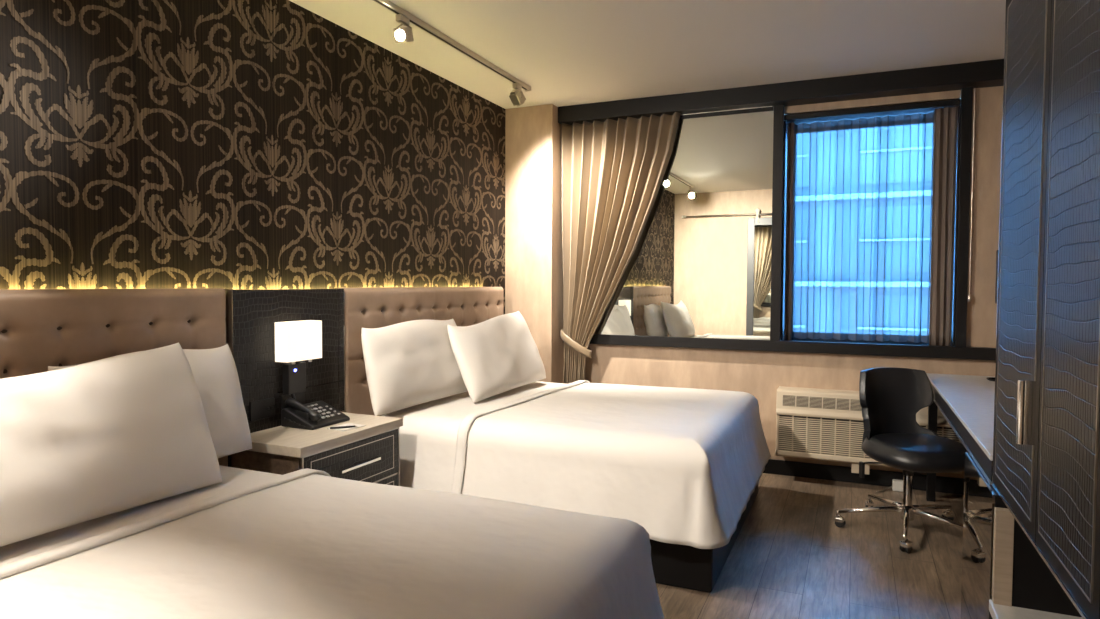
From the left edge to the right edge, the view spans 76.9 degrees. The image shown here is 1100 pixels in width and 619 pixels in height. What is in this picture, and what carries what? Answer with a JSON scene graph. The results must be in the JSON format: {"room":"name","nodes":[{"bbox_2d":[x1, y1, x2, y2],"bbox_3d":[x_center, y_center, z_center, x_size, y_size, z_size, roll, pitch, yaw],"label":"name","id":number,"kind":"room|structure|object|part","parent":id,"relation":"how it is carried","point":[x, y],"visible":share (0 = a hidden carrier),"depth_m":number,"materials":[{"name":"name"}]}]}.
{"room":"hotel room","nodes":[
{"label":"hotel room","id":0,"kind":"room"},
{"bbox_2d":[0,0,504,314],"bbox_3d":[-1.326,-0.131,3.167,0.102,2.615,5.370,1,2,24],"label":"wall","id":1,"kind":"structure","parent":0,"point":[145,144],"depth_m":2.95,"materials":[{"name":"paper"}]},
{"bbox_2d":[0,288,227,466],"bbox_3d":[-1.713,0.579,2.059,0.067,1.276,1.806,1,2,24],"label":"headboard","id":2,"kind":"object","parent":1,"relation":"attached to","point":[40,329],"visible":0.18,"depth_m":2.36,"materials":[{"name":"beige leather"}]},
{"bbox_2d":[249,397,274,420],"bbox_3d":[-1.268,0.439,3.055,0.010,0.085,0.135,1,2,24],"label":"wall socket","id":3,"kind":"object","parent":1,"relation":"attached to","point":[264,408],"visible":1,"depth_m":3.05,"materials":[{"name":"black plastic"}]},
{"bbox_2d":[225,288,344,466],"bbox_3d":[-1.206,0.540,3.206,0.068,1.272,0.686,1,2,24],"label":"panel","id":4,"kind":"object","parent":1,"relation":"attached to","point":[252,315],"visible":0.45,"depth_m":3.13,"materials":[{"name":"black leather"}]},
{"bbox_3d":[-1.342,0.226,2.883,0.068,0.620,0.004,1,2,24],"label":"chrome trim","id":5,"kind":"part","parent":4,"relation":"part of","materials":[{"name":"white"}]},
{"bbox_3d":[-1.152,0.370,3.321,0.004,0.004,0.400,1,2,24],"label":"groove trim","id":6,"kind":"part","parent":4,"relation":"part of","materials":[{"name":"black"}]},
{"bbox_3d":[-1.067,0.204,3.506,0.068,0.620,0.004,1,2,24],"label":"chrome trim","id":7,"kind":"part","parent":4,"relation":"part of","materials":[{"name":"white"}]},
{"bbox_2d":[281,392,303,409],"bbox_3d":[-1.195,0.433,3.222,0.008,0.085,0.140,1,2,24],"label":"wall socket","id":8,"kind":"object","parent":1,"relation":"attached to","point":[299,397],"visible":0.31,"depth_m":3.21,"materials":[{"name":"black plastic"}]},
{"bbox_2d":[275,320,321,399],"bbox_3d":[-1.160,0.257,3.198,0.084,0.404,0.216,1,2,24],"label":"wall lamp","id":9,"kind":"object","parent":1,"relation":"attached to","point":[296,342],"visible":0.98,"depth_m":3.16,"materials":[{"name":"beige fabric"}]},
{"bbox_3d":[-1.182,0.316,3.207,0.038,0.140,0.110,1,2,24],"label":"mounting plate","id":10,"kind":"part","parent":9,"relation":"part of","materials":[{"name":"black plastic"}]},
{"bbox_3d":[-1.156,0.143,3.192,0.076,0.177,0.216,1,2,24],"label":"lamp shade","id":11,"kind":"part","parent":9,"relation":"part of","materials":[{"name":"beige fabric"}]},
{"bbox_2d":[340,287,502,415],"bbox_3d":[-0.715,0.499,4.320,0.067,1.276,1.749,1,2,24],"label":"headboard","id":12,"kind":"object","parent":1,"relation":"attached to","point":[369,307],"visible":0.2,"depth_m":3.87,"materials":[{"name":"beige leather"}]},
{"bbox_2d":[682,106,772,114],"bbox_3d":[0.831,-1.377,4.942,1.445,0.004,0.003,1,2,24],"label":"trim","id":13,"kind":"structure","parent":1,"relation":"attached to","point":[766,106],"depth_m":4.77,"materials":[{"name":"black wood"}]},
{"bbox_2d":[563,334,995,360],"bbox_3d":[1.495,0.246,4.735,3.033,0.074,0.050,1,2,24],"label":"sill","id":14,"kind":"structure","parent":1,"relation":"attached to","point":[898,350],"depth_m":4.61,"materials":[{"name":"black wood"}]},
{"bbox_2d":[505,104,563,382],"bbox_3d":[-0.112,-0.205,5.314,0.388,2.615,0.260,1,2,24],"label":"wall column","id":15,"kind":"structure","parent":0,"point":[533,134],"depth_m":5.18,"materials":[{"name":"beige wood"}]},
{"bbox_2d":[289,0,1005,108],"bbox_3d":[0.371,-1.461,2.590,3.623,0.100,5.770,1,2,24],"label":"ceiling","id":16,"kind":"structure","parent":0,"point":[569,52],"depth_m":3.73,"materials":[{"name":"white paint"}]},
{"bbox_2d":[373,0,530,91],"bbox_3d":[-0.901,-1.414,2.926,0.040,0.029,3.755,1,2,24],"label":"track","id":17,"kind":"object","parent":16,"relation":"attached to","point":[387,4],"visible":1,"depth_m":3.72,"materials":[{"name":"silver metal"}]},
{"bbox_2d":[393,14,413,42],"bbox_3d":[-0.708,-1.352,3.365,0.089,0.129,0.110,1,2,24],"label":"spotlight","id":18,"kind":"object","parent":17,"relation":"attached to","point":[404,34],"visible":1,"depth_m":3.33,"materials":[{"name":"silver metal"}]},
{"bbox_3d":[-0.718,-1.316,3.328,0.051,0.047,0.020,1,2,12],"label":"bulb","id":19,"kind":"part","parent":18,"relation":"part of","materials":[{"name":"white glass"}]},
{"bbox_2d":[509,83,525,105],"bbox_3d":[-0.211,-1.388,4.494,0.090,0.137,0.108,1,2,24],"label":"spotlight","id":20,"kind":"object","parent":17,"relation":"attached to","point":[516,96],"visible":1,"depth_m":4.47,"materials":[{"name":"silver metal"}]},
{"bbox_2d":[558,59,1003,477],"bbox_3d":[1.386,-0.186,4.951,3.423,2.615,0.615,1,2,24],"label":"wall","id":21,"kind":"structure","parent":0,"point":[759,374],"depth_m":4.53,"materials":[{"name":"beige paint"}]},
{"bbox_2d":[561,112,680,383],"bbox_3d":[0.492,-0.150,5.067,0.900,2.468,0.132,1,2,24],"label":"drape","id":22,"kind":"object","parent":21,"relation":"hanging from","point":[613,171],"visible":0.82,"depth_m":5.12,"materials":[{"name":"brown fabric"}]},
{"bbox_2d":[563,111,773,339],"bbox_3d":[0.811,-0.578,5.011,1.522,1.545,0.042,1,2,24],"label":"wall mirror","id":23,"kind":"object","parent":21,"relation":"attached to","point":[699,266],"visible":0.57,"depth_m":4.86,"materials":[{"name":"clear glass"}]},
{"bbox_2d":[784,122,793,340],"bbox_3d":[1.641,-0.528,4.749,0.050,1.488,0.018,1,2,31],"label":"curtain","id":24,"kind":"object","parent":21,"relation":"hanging from","point":[790,130],"visible":1,"depth_m":4.75,"materials":[{"name":"brown fabric"}]},
{"bbox_2d":[793,337,923,342],"bbox_3d":[2.218,-0.552,4.880,1.029,1.542,0.050,1,2,24],"label":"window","id":25,"kind":"structure","parent":21,"relation":"attached to","point":[793,337],"depth_m":4.89,"materials":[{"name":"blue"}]},
{"bbox_2d":[786,338,931,345],"bbox_3d":[2.134,0.249,4.726,1.029,0.048,0.450,1,2,24],"label":"trim ledge","id":26,"kind":"object","parent":21,"relation":"on","point":[793,339],"visible":0.1,"depth_m":4.80,"materials":[{"name":"black"}]},
{"bbox_2d":[792,111,933,342],"bbox_3d":[2.069,-0.529,4.619,0.879,1.474,0.078,1,2,24],"label":"sheer curtain","id":27,"kind":"object","parent":21,"relation":"hanging from","point":[863,187],"visible":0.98,"depth_m":4.61,"materials":[{"name":"white fabric"}]},
{"bbox_2d":[763,459,963,494],"bbox_3d":[1.497,1.079,4.781,3.035,0.100,0.018,1,2,24],"label":"baseboard","id":28,"kind":"structure","parent":21,"relation":"attached to","point":[952,485],"depth_m":4.56,"materials":[{"name":"black wood"}]},
{"bbox_2d":[775,386,961,473],"bbox_3d":[2.017,0.790,4.445,1.070,0.506,0.192,1,2,24],"label":"air conditioner","id":29,"kind":"object","parent":21,"relation":"attached to","point":[812,423],"visible":0.48,"depth_m":4.46,"materials":[{"name":"beige plastic"}]},
{"bbox_3d":[1.508,0.822,4.591,0.018,0.272,0.030,1,2,24],"label":"frame","id":30,"kind":"part","parent":29,"relation":"part of","materials":[{"name":"beige plastic"}]},
{"bbox_2d":[783,395,861,410],"bbox_3d":[1.867,0.604,4.418,0.730,0.068,0.017,1,2,24],"label":"grille","id":31,"kind":"object","parent":29,"relation":"attached to","point":[790,402],"depth_m":4.47,"materials":[{"name":"grey metal"}]},
{"bbox_2d":[779,415,958,457],"bbox_3d":[1.984,0.820,4.371,1.030,0.232,0.014,1,2,24],"label":"grille","id":32,"kind":"object","parent":29,"relation":"attached to","point":[820,436],"depth_m":4.46,"materials":[{"name":"grey metal"}]},
{"bbox_3d":[2.338,0.614,4.211,0.220,0.068,0.016,1,2,24],"label":"control door","id":33,"kind":"part","parent":29,"relation":"part of","materials":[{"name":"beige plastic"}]},
{"bbox_2d":[929,107,957,345],"bbox_3d":[2.461,-0.510,4.337,0.129,1.492,0.033,1,2,24],"label":"curtain","id":34,"kind":"object","parent":21,"relation":"hanging from","point":[945,119],"visible":0.99,"depth_m":4.34,"materials":[{"name":"brown fabric"}]},
{"bbox_2d":[967,88,974,301],"bbox_3d":[2.562,-0.692,4.209,0.022,1.290,0.022,1,2,24],"label":"blind cord","id":35,"kind":"object","parent":21,"relation":"hanging from","point":[969,295],"visible":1,"depth_m":4.21,"materials":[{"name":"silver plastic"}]},
{"bbox_2d":[995,250,998,303],"bbox_3d":[2.754,-0.196,4.164,0.125,0.325,0.050,1,2,24],"label":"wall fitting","id":36,"kind":"object","parent":21,"relation":"attached to","point":[997,252],"visible":0.21,"depth_m":4.18,"materials":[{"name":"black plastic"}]},
{"bbox_2d":[656,473,963,618],"bbox_3d":[0.361,1.252,2.690,3.623,0.100,5.770,1,2,24],"label":"floor","id":37,"kind":"structure","parent":0,"point":[789,558],"depth_m":3.24,"materials":[{"name":"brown wood"}]},
{"bbox_2d":[231,412,402,485],"bbox_3d":[-1.021,0.856,3.122,0.415,0.650,0.674,1,2,24],"label":"nightstand","id":38,"kind":"object","parent":37,"relation":"on","point":[370,453],"visible":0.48,"depth_m":2.98,"materials":[{"name":"beige laminate"}]},
{"bbox_2d":[281,397,349,429],"bbox_3d":[-1.082,0.463,3.191,0.195,0.128,0.268,1,2,24],"label":"telephone","id":39,"kind":"object","parent":38,"relation":"on","point":[318,414],"visible":1,"depth_m":3.12,"materials":[{"name":"black plastic"}]},
{"bbox_3d":[-1.133,0.503,3.075,0.129,0.038,0.013,1,2,24],"label":"coiled cord","id":40,"kind":"part","parent":39,"relation":"part of","materials":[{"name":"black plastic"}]},
{"bbox_2d":[327,423,365,430],"bbox_3d":[-0.915,0.529,3.119,0.100,0.004,0.136,1,2,31],"label":"notepad","id":41,"kind":"object","parent":38,"relation":"on","point":[347,424],"visible":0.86,"depth_m":3.12,"materials":[{"name":"white paper"}]},
{"bbox_2d":[330,425,356,428],"bbox_3d":[-0.918,0.523,3.086,0.118,0.008,0.008,-1,2,-22],"label":"pen","id":42,"kind":"object","parent":41,"relation":"on","point":[353,425],"visible":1,"depth_m":3.08,"materials":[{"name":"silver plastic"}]},
{"bbox_3d":[-0.857,0.687,3.045,0.008,0.210,0.621,1,2,24],"label":"drawer","id":43,"kind":"part","parent":38,"relation":"part of","materials":[{"name":"black leather"}]},
{"bbox_3d":[-0.836,0.683,3.051,0.026,0.012,0.260,1,2,24],"label":"handle","id":44,"kind":"part","parent":38,"relation":"part of","materials":[{"name":"silver metal"}]},
{"bbox_3d":[-0.858,0.945,3.055,0.008,0.287,0.621,1,2,24],"label":"drawer","id":45,"kind":"part","parent":38,"relation":"part of","materials":[{"name":"black leather"}]},
{"bbox_2d":[0,465,663,618],"bbox_3d":[-0.807,0.912,1.666,1.881,0.646,1.782,1,2,24],"label":"bed","id":46,"kind":"object","parent":37,"relation":"on","point":[306,543],"visible":0.96,"depth_m":1.70,"materials":[{"name":"white fabric"}]},
{"bbox_2d":[0,342,221,546],"bbox_3d":[-1.373,0.366,1.927,0.234,0.472,0.980,1,2,21],"label":"pillow","id":47,"kind":"object","parent":46,"relation":"on","point":[81,443],"visible":1,"depth_m":1.98,"materials":[{"name":"white fabric"}]},
{"bbox_2d":[48,344,251,457],"bbox_3d":[-1.349,0.360,2.417,0.177,0.436,0.702,1,2,24],"label":"pillow","id":48,"kind":"object","parent":46,"relation":"on","point":[214,371],"visible":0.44,"depth_m":2.58,"materials":[{"name":"white fabric"}]},
{"bbox_2d":[382,380,770,592],"bbox_3d":[0.199,0.828,3.948,1.872,0.654,1.802,1,2,24],"label":"bed","id":49,"kind":"object","parent":37,"relation":"on","point":[686,466],"visible":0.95,"depth_m":3.20,"materials":[{"name":"white fabric"}]},
{"bbox_2d":[361,319,467,415],"bbox_3d":[-0.714,0.285,3.816,0.198,0.450,0.899,1,2,26],"label":"pillow","id":50,"kind":"object","parent":49,"relation":"on","point":[408,363],"visible":0.87,"depth_m":3.63,"materials":[{"name":"white fabric"}]},
{"bbox_2d":[447,311,545,402],"bbox_3d":[-0.301,0.266,4.320,0.262,0.481,0.929,1,2,24],"label":"pillow","id":51,"kind":"object","parent":49,"relation":"on","point":[499,354],"visible":1,"depth_m":4.15,"materials":[{"name":"white fabric"}]},
{"bbox_2d":[876,479,902,492],"bbox_3d":[2.140,1.115,4.379,0.212,0.066,0.074,0,2,-7],"label":"power adaptor","id":52,"kind":"object","parent":37,"relation":"on","point":[897,485],"visible":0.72,"depth_m":4.37,"materials":[{"name":"white plastic"}]},
{"bbox_2d":[835,367,967,552],"bbox_3d":[1.882,0.752,3.683,0.691,0.839,0.668,0,2,-6],"label":"office chair","id":53,"kind":"object","parent":37,"relation":"on","point":[891,398],"visible":0.95,"depth_m":3.73,"materials":[{"name":"black leather"}]},
{"bbox_2d":[835,514,844,522],"bbox_3d":[1.560,1.120,3.725,0.049,0.039,0.046,2,3,38],"label":"caster","id":54,"kind":"object","parent":53,"relation":"attached to","point":[839,518],"depth_m":3.71,"materials":[{"name":"silver metal"}]},
{"bbox_2d":[865,499,873,505],"bbox_3d":[1.841,1.111,3.999,0.046,0.039,0.049,1,2,20],"label":"caster","id":55,"kind":"object","parent":53,"relation":"attached to","point":[869,502],"depth_m":3.98,"materials":[{"name":"silver metal"}]},
{"bbox_3d":[1.754,0.861,3.728,0.168,0.093,0.033,1,2,9],"label":"tilt lever","id":56,"kind":"part","parent":53,"relation":"part of","materials":[{"name":"black plastic"}]},
{"bbox_3d":[1.869,1.069,3.851,0.033,0.076,0.334,0,2,-6],"label":"leg","id":57,"kind":"part","parent":53,"relation":"part of","materials":[{"name":"silver metal"}]},
{"bbox_3d":[1.903,0.539,3.824,0.469,0.424,0.199,0,2,-6],"label":"backrest","id":58,"kind":"part","parent":53,"relation":"part of","materials":[{"name":"black leather"}]},
{"bbox_2d":[899,539,912,547],"bbox_3d":[1.733,1.134,3.373,0.049,0.039,0.046,-1,3,-34],"label":"caster","id":59,"kind":"object","parent":53,"relation":"attached to","point":[905,543],"depth_m":3.36,"materials":[{"name":"silver metal"}]},
{"bbox_2d":[869,433,967,455],"bbox_3d":[1.925,0.713,3.619,0.470,0.066,0.470,0,2,-6],"label":"seat cushion","id":60,"kind":"object","parent":53,"relation":"on","point":[880,444],"depth_m":3.54,"materials":[{"name":"black leather"}]},
{"bbox_3d":[2.058,1.074,3.742,0.334,0.076,0.033,-1,2,-24],"label":"leg","id":61,"kind":"part","parent":53,"relation":"part of","materials":[{"name":"silver metal"}]},
{"bbox_2d":[942,509,953,516],"bbox_3d":[2.188,1.119,3.816,0.049,0.039,0.046,0,2,2],"label":"caster","id":62,"kind":"object","parent":53,"relation":"attached to","point":[947,513],"depth_m":3.80,"materials":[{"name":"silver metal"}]},
{"bbox_2d":[926,373,1007,618],"bbox_3d":[2.111,0.816,3.122,0.580,0.754,2.380,1,2,24],"label":"desk","id":63,"kind":"object","parent":37,"relation":"on","point":[966,402],"visible":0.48,"depth_m":2.59,"materials":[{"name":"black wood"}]},
{"bbox_3d":[2.302,0.821,4.177,0.046,0.668,0.044,1,2,24],"label":"leg","id":64,"kind":"part","parent":63,"relation":"part of","materials":[{"name":"black wood"}]},
{"bbox_2d":[986,377,994,380],"bbox_3d":[2.579,0.403,3.973,0.134,0.012,0.134,1,2,24],"label":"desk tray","id":65,"kind":"object","parent":63,"relation":"on","point":[987,378],"visible":0.38,"depth_m":4.00,"materials":[{"name":"black plastic"}]},
{"bbox_2d":[989,507,1082,618],"bbox_3d":[1.365,0.923,1.439,0.585,0.660,1.274,1,2,24],"label":"cabinet","id":66,"kind":"object","parent":37,"relation":"on","point":[1024,586],"visible":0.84,"depth_m":2.08,"materials":[{"name":"black wood"}]},
{"bbox_3d":[1.375,0.750,2.106,0.047,0.288,0.032,1,2,24],"label":"post","id":67,"kind":"part","parent":66,"relation":"part of","materials":[{"name":"beige wood"}]},
{"bbox_3d":[1.640,0.736,1.990,0.529,0.326,0.025,1,2,24],"label":"panel","id":68,"kind":"part","parent":66,"relation":"part of","materials":[{"name":"black wood"}]},
{"bbox_3d":[1.978,-0.071,1.930,0.100,2.615,5.770,1,2,24],"label":"wall","id":69,"kind":"structure","parent":0,"visible":0},
{"bbox_2d":[992,0,1099,618],"bbox_3d":[1.368,-0.175,1.420,0.604,1.528,1.433,1,2,24],"label":"wardrobe","id":70,"kind":"object","parent":69,"relation":"attached to","point":[1046,470],"visible":1,"depth_m":1.58,"materials":[{"name":"black wood"}]},
{"bbox_3d":[1.304,-0.196,1.917,0.011,1.514,0.561,1,2,24],"label":"door","id":71,"kind":"part","parent":70,"relation":"part of","materials":[{"name":"black wood"}]},
{"bbox_3d":[1.185,0.256,1.728,0.038,0.160,0.026,1,2,24],"label":"handle","id":72,"kind":"part","parent":70,"relation":"part of","materials":[{"name":"silver metal"}]},
{"bbox_3d":[1.092,-0.179,1.437,0.011,1.514,0.481,1,2,24],"label":"door","id":73,"kind":"part","parent":70,"relation":"part of","materials":[{"name":"black wood"}]}
]}

